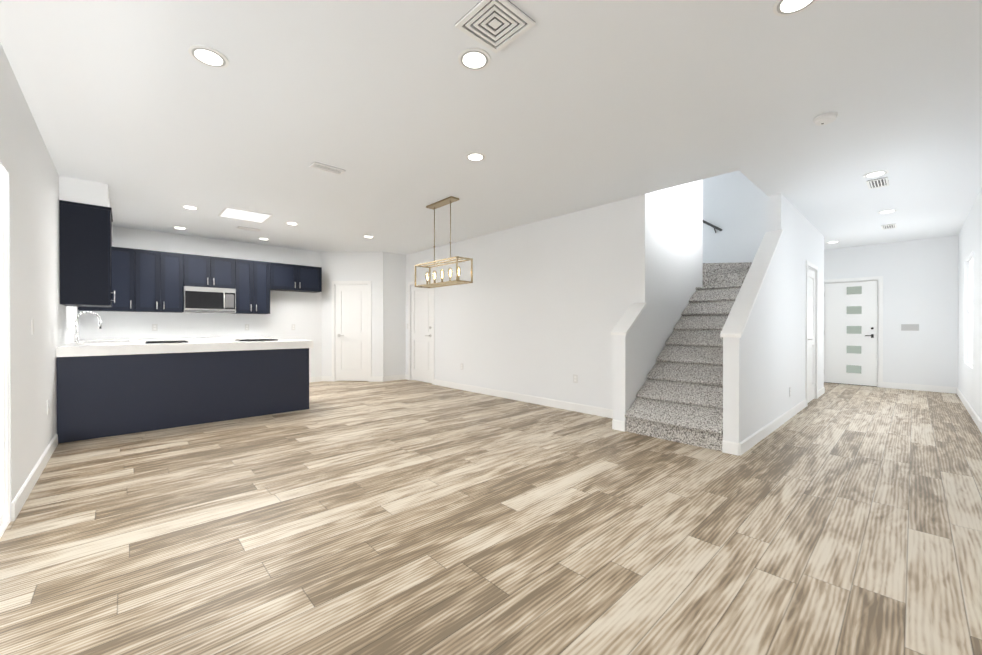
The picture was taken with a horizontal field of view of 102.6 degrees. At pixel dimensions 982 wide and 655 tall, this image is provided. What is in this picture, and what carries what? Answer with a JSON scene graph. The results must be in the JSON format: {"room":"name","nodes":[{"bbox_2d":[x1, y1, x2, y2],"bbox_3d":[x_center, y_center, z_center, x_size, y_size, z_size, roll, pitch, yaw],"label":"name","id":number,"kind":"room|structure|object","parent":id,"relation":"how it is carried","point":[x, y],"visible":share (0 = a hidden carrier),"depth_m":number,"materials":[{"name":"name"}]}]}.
{"room":"kitchen","nodes":[
{"label":"kitchen","id":0,"kind":"room"},
{"bbox_2d":[0,42,78,521],"bbox_3d":[-3.099,-0.206,2.519,0.120,2.700,9.170,0,0,-43],"label":"wall","id":1,"kind":"structure","parent":0,"point":[26,162],"depth_m":2.80,"materials":[{"name":"white paint"}]},
{"bbox_2d":[0,163,9,537],"bbox_3d":[-2.232,0.122,1.640,0.121,2.045,1.794,0,0,-43],"label":"door","id":2,"kind":"structure","parent":1,"relation":"in","point":[4,378],"depth_m":2.24,"materials":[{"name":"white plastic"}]},
{"bbox_2d":[31,319,33,333],"bbox_3d":[-3.328,-0.007,2.859,0.006,0.115,0.070,0,0,-43],"label":"light switch","id":3,"kind":"object","parent":1,"relation":"attached to","point":[32,326],"visible":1,"depth_m":2.84,"materials":[{"name":"white plastic"}]},
{"bbox_2d":[11,434,57,521],"bbox_3d":[-3.524,1.088,3.077,0.013,0.108,2.060,0,0,-43],"label":"baseboard","id":4,"kind":"structure","parent":1,"relation":"attached to","point":[20,499],"depth_m":2.76,"materials":[{"name":"white wood"}]},
{"bbox_2d":[59,200,114,306],"bbox_3d":[-4.509,-0.778,4.427,0.412,1.070,0.652,0,0,-43],"label":"upper cabinet","id":5,"kind":"object","parent":1,"relation":"attached to","point":[85,255],"visible":1,"depth_m":4.18,"materials":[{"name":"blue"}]},
{"bbox_2d":[79,226,321,376],"bbox_3d":[-4.837,-0.222,7.082,3.550,2.700,0.120,0,0,-43],"label":"wall","id":6,"kind":"structure","parent":0,"point":[302,311],"depth_m":7.02,"materials":[{"name":"white paint"}]},
{"bbox_2d":[78,307,105,310],"bbox_3d":[-5.869,-0.722,5.799,0.286,0.950,0.346,0,0,-43],"label":"upper cabinet","id":7,"kind":"object","parent":6,"relation":"attached to","point":[79,308],"depth_m":5.72,"materials":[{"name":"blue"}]},
{"bbox_2d":[106,247,141,310],"bbox_3d":[-5.647,-0.723,6.005,0.437,0.950,0.346,0,0,-43],"label":"upper cabinet","id":8,"kind":"object","parent":6,"relation":"attached to","point":[126,262],"depth_m":5.93,"materials":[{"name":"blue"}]},
{"bbox_2d":[152,324,157,330],"bbox_3d":[-5.471,0.000,6.406,0.070,0.115,0.007,0,0,-43],"label":"electrical outlet","id":9,"kind":"object","parent":6,"relation":"attached to","point":[154,327],"visible":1,"depth_m":6.41,"materials":[{"name":"white plastic"}]},
{"bbox_2d":[142,250,189,312],"bbox_3d":[-5.316,-0.724,6.313,0.710,0.950,0.346,0,0,-43],"label":"upper cabinet","id":10,"kind":"object","parent":6,"relation":"attached to","point":[149,281],"depth_m":6.22,"materials":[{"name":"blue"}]},
{"bbox_2d":[190,255,237,290],"bbox_3d":[-4.840,-0.938,6.755,0.710,0.526,0.346,0,0,-43],"label":"upper cabinet","id":11,"kind":"object","parent":6,"relation":"attached to","point":[205,271],"depth_m":6.66,"materials":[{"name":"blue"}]},
{"bbox_2d":[182,286,235,312],"bbox_3d":[-4.813,-0.462,6.728,0.706,0.418,0.425,0,0,-43],"label":"microwave","id":12,"kind":"object","parent":11,"relation":"attached to","point":[207,300],"visible":0.96,"depth_m":6.59,"materials":[{"name":"silver metal"}]},
{"bbox_2d":[232,259,273,313],"bbox_3d":[-4.379,-0.727,7.184,0.669,0.950,0.346,0,0,-43],"label":"upper cabinet","id":13,"kind":"object","parent":6,"relation":"attached to","point":[255,278],"depth_m":7.07,"materials":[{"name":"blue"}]},
{"bbox_2d":[274,263,321,292],"bbox_3d":[-3.840,-0.959,7.685,0.924,0.490,0.346,0,0,-43],"label":"upper cabinet","id":14,"kind":"object","parent":6,"relation":"attached to","point":[287,277],"depth_m":7.57,"materials":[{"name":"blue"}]},
{"bbox_2d":[322,252,405,381],"bbox_3d":[-2.685,-0.227,8.445,1.601,2.700,1.027,0,0,-43],"label":"wall","id":15,"kind":"structure","parent":0,"point":[384,273],"depth_m":8.21,"materials":[{"name":"white paint"}]},
{"bbox_2d":[336,285,367,380],"bbox_3d":[-2.896,0.111,8.224,0.514,2.002,0.516,0,0,-43],"label":"pantry door","id":16,"kind":"structure","parent":15,"relation":"in","point":[351,332],"depth_m":8.20,"materials":[{"name":"white wood"}]},
{"bbox_2d":[332,281,371,381],"bbox_3d":[-2.897,0.078,8.213,0.646,2.092,0.646,0,0,-43],"label":"door frame","id":17,"kind":"structure","parent":15,"relation":"attached to","point":[334,283],"depth_m":8.18,"materials":[{"name":"white wood"}]},
{"bbox_2d":[0,379,981,654],"bbox_3d":[0.935,1.156,6.277,11.500,0.050,9.530,0,0,-43],"label":"floor","id":18,"kind":"structure","parent":0,"point":[386,517],"depth_m":2.17,"materials":[{"name":"brown wood"}]},
{"bbox_2d":[64,345,135,352],"bbox_3d":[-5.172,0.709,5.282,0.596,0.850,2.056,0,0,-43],"label":"countertop","id":19,"kind":"structure","parent":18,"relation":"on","point":[79,348],"depth_m":4.02,"materials":[{"name":"white stone"}]},
{"bbox_2d":[72,311,101,342],"bbox_3d":[-4.966,-0.009,4.841,0.254,0.388,0.084,0,0,-43],"label":"faucet","id":20,"kind":"object","parent":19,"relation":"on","point":[75,337],"visible":1,"depth_m":4.79,"materials":[{"name":"silver metal"}]},
{"bbox_2d":[145,340,187,343],"bbox_3d":[-3.944,0.175,4.787,0.390,0.020,0.280,0,0,-43],"label":"tray","id":21,"kind":"object","parent":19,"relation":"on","point":[180,341],"visible":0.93,"depth_m":4.69,"materials":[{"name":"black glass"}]},
{"bbox_2d":[152,349,199,430],"bbox_3d":[-3.829,0.711,4.704,0.478,0.850,0.659,0,0,-43],"label":"base cabinet","id":22,"kind":"object","parent":18,"relation":"on","point":[175,372],"depth_m":4.48,"materials":[{"name":"blue"}]},
{"bbox_2d":[188,341,219,348],"bbox_3d":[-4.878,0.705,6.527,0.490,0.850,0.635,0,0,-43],"label":"countertop","id":23,"kind":"structure","parent":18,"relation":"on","point":[195,344],"depth_m":4.66,"materials":[{"name":"white stone"}]},
{"bbox_2d":[200,349,243,423],"bbox_3d":[-3.544,0.710,4.969,0.540,0.850,0.659,0,0,-43],"label":"base cabinet","id":24,"kind":"object","parent":18,"relation":"on","point":[221,370],"depth_m":4.77,"materials":[{"name":"blue"}]},
{"bbox_2d":[216,341,243,348],"bbox_3d":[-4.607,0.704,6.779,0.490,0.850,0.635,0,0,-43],"label":"countertop","id":25,"kind":"structure","parent":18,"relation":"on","point":[223,344],"depth_m":4.81,"materials":[{"name":"white stone"}]},
{"bbox_2d":[232,345,271,417],"bbox_3d":[-3.237,0.709,5.255,0.540,0.850,0.659,0,0,-43],"label":"base cabinet","id":26,"kind":"object","parent":18,"relation":"on","point":[255,356],"depth_m":5.02,"materials":[{"name":"blue"}]},
{"bbox_2d":[268,345,311,414],"bbox_3d":[-2.937,0.708,5.530,0.514,0.850,0.665,0,0,-43],"label":"base cabinet","id":27,"kind":"object","parent":18,"relation":"on","point":[288,365],"depth_m":5.28,"materials":[{"name":"blue"}]},
{"bbox_2d":[235,339,277,340],"bbox_3d":[-3.237,0.173,5.444,0.460,0.020,0.280,0,0,-43],"label":"tray","id":28,"kind":"object","parent":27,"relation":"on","point":[256,340],"visible":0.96,"depth_m":5.35,"materials":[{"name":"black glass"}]},
{"bbox_2d":[625,262,751,450],"bbox_3d":[2.604,0.089,5.456,3.272,2.090,2.052,0,0,-43],"label":"stairs","id":29,"kind":"structure","parent":18,"relation":"on","point":[679,396],"depth_m":4.41,"materials":[{"name":"carpet"}]},
{"bbox_2d":[0,0,981,254],"bbox_3d":[0.935,-1.619,6.267,11.140,0.100,9.170,0,0,-43],"label":"ceiling","id":30,"kind":"structure","parent":0,"point":[394,110],"depth_m":2.83,"materials":[{"name":"white paint"}]},
{"bbox_2d":[59,176,112,241],"bbox_3d":[-5.140,-1.441,5.061,0.360,0.248,2.420,0,0,-43],"label":"soffit","id":31,"kind":"structure","parent":30,"relation":"attached to","point":[82,191],"depth_m":4.18,"materials":[{"name":"white paint"}]},
{"bbox_2d":[172,226,186,229],"bbox_3d":[-4.894,-1.565,6.191,0.190,0.007,0.190,0,0,-43],"label":"recessed light","id":32,"kind":"object","parent":30,"relation":"in","point":[178,227],"visible":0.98,"depth_m":6.15,"materials":[{"name":"white plastic"}]},
{"bbox_2d":[181,205,198,209],"bbox_3d":[-3.914,-1.561,5.123,0.190,0.007,0.190,0,0,-43],"label":"recessed light","id":33,"kind":"object","parent":30,"relation":"in","point":[190,207],"visible":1,"depth_m":5.11,"materials":[{"name":"white plastic"}]},
{"bbox_2d":[188,45,228,67],"bbox_3d":[-1.619,-1.551,2.259,0.190,0.007,0.190,0,0,-43],"label":"recessed light","id":34,"kind":"object","parent":30,"relation":"in","point":[208,56],"visible":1,"depth_m":2.25,"materials":[{"name":"white plastic"}]},
{"bbox_2d":[218,207,272,222],"bbox_3d":[-3.420,-1.559,5.480,0.550,0.013,0.550,0,0,-43],"label":"ceiling light panel","id":35,"kind":"object","parent":30,"relation":"attached to","point":[240,214],"visible":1,"depth_m":5.46,"materials":[{"name":"white plastic"}]},
{"bbox_2d":[237,226,260,231],"bbox_3d":[-3.845,-1.563,6.253,0.300,0.012,0.150,0,0,-43],"label":"ceiling vent","id":36,"kind":"object","parent":30,"relation":"in","point":[249,229],"visible":1,"depth_m":6.25,"materials":[{"name":"grey metal"}]},
{"bbox_2d":[285,222,298,224],"bbox_3d":[-2.993,-1.564,5.925,0.190,0.007,0.190,0,0,-43],"label":"recessed light","id":37,"kind":"object","parent":30,"relation":"in","point":[291,223],"visible":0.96,"depth_m":5.91,"materials":[{"name":"white plastic"}]},
{"bbox_2d":[309,162,345,174],"bbox_3d":[-1.597,-1.554,3.850,0.300,0.012,0.130,0,0,-43],"label":"ceiling vent","id":38,"kind":"object","parent":30,"relation":"in","point":[327,168],"visible":0.94,"depth_m":3.84,"materials":[{"name":"grey metal"}]},
{"bbox_2d":[415,196,472,287],"bbox_3d":[-0.610,-1.046,4.920,0.240,1.034,0.900,0,0,-43],"label":"chandelier","id":39,"kind":"object","parent":30,"relation":"hanging from","point":[441,203],"visible":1,"depth_m":4.87,"materials":[{"name":"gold metal"}]},
{"bbox_2d":[458,48,490,70],"bbox_3d":[-0.097,-1.551,2.282,0.190,0.007,0.190,0,0,-43],"label":"recessed light","id":40,"kind":"object","parent":30,"relation":"in","point":[474,59],"visible":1,"depth_m":2.27,"materials":[{"name":"white plastic"}]},
{"bbox_2d":[465,152,485,161],"bbox_3d":[-0.141,-1.556,3.593,0.190,0.007,0.190,0,0,-43],"label":"recessed light","id":41,"kind":"object","parent":30,"relation":"in","point":[475,156],"visible":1,"depth_m":3.58,"materials":[{"name":"white plastic"}]},
{"bbox_2d":[455,0,534,52],"bbox_3d":[0.021,-1.547,2.009,0.290,0.014,0.290,0,0,-43],"label":"ceiling vent","id":42,"kind":"object","parent":30,"relation":"in","point":[495,26],"visible":0.96,"depth_m":2.00,"materials":[{"name":"grey metal"}]},
{"bbox_2d":[773,0,817,16],"bbox_3d":[1.452,-1.550,1.865,0.190,0.007,0.190,0,0,-43],"label":"recessed light","id":43,"kind":"object","parent":30,"relation":"in","point":[782,8],"visible":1,"depth_m":1.90,"materials":[{"name":"white plastic"}]},
{"bbox_2d":[813,112,837,125],"bbox_3d":[2.473,-1.539,2.911,0.140,0.036,0.140,0,0,-43],"label":"smoke detector","id":44,"kind":"object","parent":30,"relation":"attached to","point":[825,118],"visible":1,"depth_m":2.88,"materials":[{"name":"white plastic"}]},
{"bbox_2d":[863,170,888,177],"bbox_3d":[3.907,-1.557,3.998,0.190,0.007,0.190,0,0,-43],"label":"recessed light","id":45,"kind":"object","parent":30,"relation":"in","point":[875,173],"visible":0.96,"depth_m":4.00,"materials":[{"name":"white plastic"}]},
{"bbox_2d":[866,177,888,188],"bbox_3d":[4.178,-1.556,4.250,0.340,0.012,0.160,0,0,-43],"label":"ceiling vent","id":46,"kind":"object","parent":30,"relation":"in","point":[878,183],"visible":1,"depth_m":4.24,"materials":[{"name":"grey metal"}]},
{"bbox_2d":[878,209,896,213],"bbox_3d":[5.341,-1.562,5.305,0.190,0.007,0.190,0,0,-43],"label":"recessed light","id":47,"kind":"object","parent":30,"relation":"in","point":[887,211],"visible":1,"depth_m":5.29,"materials":[{"name":"white plastic"}]},
{"bbox_2d":[881,223,896,229],"bbox_3d":[6.169,-1.562,6.103,0.340,0.012,0.160,0,0,-43],"label":"ceiling vent","id":48,"kind":"object","parent":30,"relation":"in","point":[888,226],"visible":1,"depth_m":6.10,"materials":[{"name":"grey metal"}]},
{"bbox_2d":[406,197,632,409],"bbox_3d":[-0.030,-0.221,6.678,0.120,2.700,5.220,0,0,-43],"label":"wall","id":49,"kind":"structure","parent":0,"point":[538,308],"depth_m":5.80,"materials":[{"name":"white paint"}]},
{"bbox_2d":[408,279,433,384],"bbox_3d":[-1.399,0.078,8.138,0.137,2.092,0.944,0,0,-43],"label":"door frame","id":50,"kind":"structure","parent":49,"relation":"attached to","point":[410,284],"depth_m":8.40,"materials":[{"name":"white wood"}]},
{"bbox_2d":[411,283,431,382],"bbox_3d":[-1.436,0.112,8.110,0.107,2.002,0.798,0,0,-43],"label":"door","id":51,"kind":"structure","parent":49,"relation":"in","point":[421,334],"depth_m":8.12,"materials":[{"name":"white wood"}]},
{"bbox_2d":[434,379,624,421],"bbox_3d":[0.289,1.077,6.241,0.013,0.108,4.138,0,0,-43],"label":"baseboard","id":52,"kind":"structure","parent":49,"relation":"attached to","point":[587,409],"depth_m":5.84,"materials":[{"name":"white wood"}]},
{"bbox_2d":[573,374,577,382],"bbox_3d":[1.143,0.694,5.327,0.007,0.115,0.070,0,0,-43],"label":"outlet","id":53,"kind":"object","parent":49,"relation":"attached to","point":[575,378],"visible":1,"depth_m":5.32,"materials":[{"name":"white plastic"}]},
{"bbox_2d":[613,180,702,430],"bbox_3d":[2.260,-1.365,5.138,2.300,5.000,0.150,0,0,-43],"label":"wall","id":54,"kind":"structure","parent":0,"point":[667,251],"depth_m":4.84,"materials":[{"name":"white paint"}]},
{"bbox_2d":[611,303,645,334],"bbox_3d":[1.580,-0.101,4.510,0.473,0.375,0.186,0,0,-43],"label":"cap rail","id":55,"kind":"object","parent":54,"relation":"on","point":[628,319],"depth_m":4.48,"materials":[{"name":"white wood"}]},
{"bbox_2d":[703,170,767,262],"bbox_3d":[3.382,-1.372,7.110,0.120,5.000,3.430,0,0,-43],"label":"wall","id":56,"kind":"structure","parent":0,"point":[735,206],"depth_m":6.41,"materials":[{"name":"white paint"}]},
{"bbox_2d":[703,220,721,232],"bbox_3d":[3.110,-2.342,7.257,0.085,1.514,2.061,0,0,-43],"label":"handrail","id":57,"kind":"object","parent":56,"relation":"attached to","point":[713,226],"visible":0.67,"depth_m":6.57,"materials":[{"name":"grey metal"}]},
{"bbox_2d":[723,194,823,442],"bbox_3d":[3.932,-0.215,5.194,4.820,2.700,0.130,0,0,-43],"label":"wall","id":58,"kind":"structure","parent":0,"point":[763,363],"depth_m":4.50,"materials":[{"name":"white paint"}]},
{"bbox_2d":[720,230,782,337],"bbox_3d":[2.747,-0.525,4.091,1.613,1.225,0.166,0,0,-43],"label":"cap rail","id":59,"kind":"object","parent":58,"relation":"on","point":[739,314],"depth_m":3.96,"materials":[{"name":"white"}]},
{"bbox_2d":[735,399,805,455],"bbox_3d":[3.361,1.083,4.569,3.151,0.108,0.013,0,0,-43],"label":"baseboard","id":60,"kind":"structure","parent":58,"relation":"attached to","point":[740,448],"depth_m":4.11,"materials":[{"name":"white wood"}]},
{"bbox_2d":[808,268,814,402],"bbox_3d":[4.848,0.119,5.965,0.778,2.002,0.107,0,0,-43],"label":"closet door","id":61,"kind":"structure","parent":58,"relation":"in","point":[811,335],"depth_m":6.04,"materials":[{"name":"white wood"}]},
{"bbox_2d":[805,260,817,406],"bbox_3d":[4.812,0.086,5.996,0.924,2.092,0.137,0,0,-43],"label":"door frame","id":62,"kind":"structure","parent":58,"relation":"attached to","point":[808,264],"depth_m":6.13,"materials":[{"name":"white wood"}]},
{"bbox_2d":[818,387,824,397],"bbox_3d":[5.461,1.076,6.523,0.738,0.108,0.013,0,0,-43],"label":"baseboard","id":63,"kind":"structure","parent":58,"relation":"attached to","point":[821,391],"depth_m":6.55,"materials":[{"name":"white wood"}]},
{"bbox_2d":[824,235,957,386],"bbox_3d":[6.918,-0.225,7.931,0.120,2.700,3.450,0,0,-43],"label":"wall","id":64,"kind":"structure","parent":0,"point":[920,282],"depth_m":7.08,"materials":[{"name":"white paint"}]},
{"bbox_2d":[824,281,876,385],"bbox_3d":[7.039,0.113,7.731,0.100,2.002,0.778,0,0,-43],"label":"front door","id":65,"kind":"structure","parent":64,"relation":"in","point":[850,332],"depth_m":7.72,"materials":[{"name":"painted wood"},{"name":"glass"},{"name":"metal"}]},
{"bbox_2d":[824,276,882,387],"bbox_3d":[7.071,0.080,7.754,0.137,2.092,0.924,0,0,-43],"label":"door frame","id":66,"kind":"structure","parent":64,"relation":"attached to","point":[879,346],"depth_m":7.40,"materials":[{"name":"white wood"}]},
{"bbox_2d":[901,324,918,330],"bbox_3d":[7.582,0.000,7.125,0.006,0.110,0.211,0,0,-43],"label":"light switch","id":67,"kind":"object","parent":64,"relation":"attached to","point":[909,327],"visible":1,"depth_m":7.12,"materials":[{"name":"grey plastic"}]},
{"bbox_2d":[883,382,954,392],"bbox_3d":[7.643,1.074,7.059,0.013,0.108,0.878,0,0,-43],"label":"baseboard","id":68,"kind":"structure","parent":64,"relation":"attached to","point":[943,389],"depth_m":7.03,"materials":[{"name":"white wood"}]},
{"bbox_2d":[958,188,981,420],"bbox_3d":[4.018,-0.208,2.959,11.140,2.700,0.120,0,0,-43],"label":"wall","id":69,"kind":"structure","parent":0,"point":[969,248],"depth_m":5.12,"materials":[{"name":"white paint"}]},
{"bbox_2d":[964,257,972,368],"bbox_3d":[6.628,-0.225,5.401,1.250,1.518,0.100,0,0,-43],"label":"window","id":70,"kind":"structure","parent":69,"relation":"in","point":[970,359],"depth_m":5.79,"materials":[{"name":"white"}]},
{"bbox_2d":[955,387,981,432],"bbox_3d":[3.972,1.088,3.012,10.900,0.108,0.013,0,0,-43],"label":"baseboard","id":71,"kind":"structure","parent":69,"relation":"attached to","point":[975,417],"depth_m":5.09,"materials":[{"name":"white wood"}]}
]}

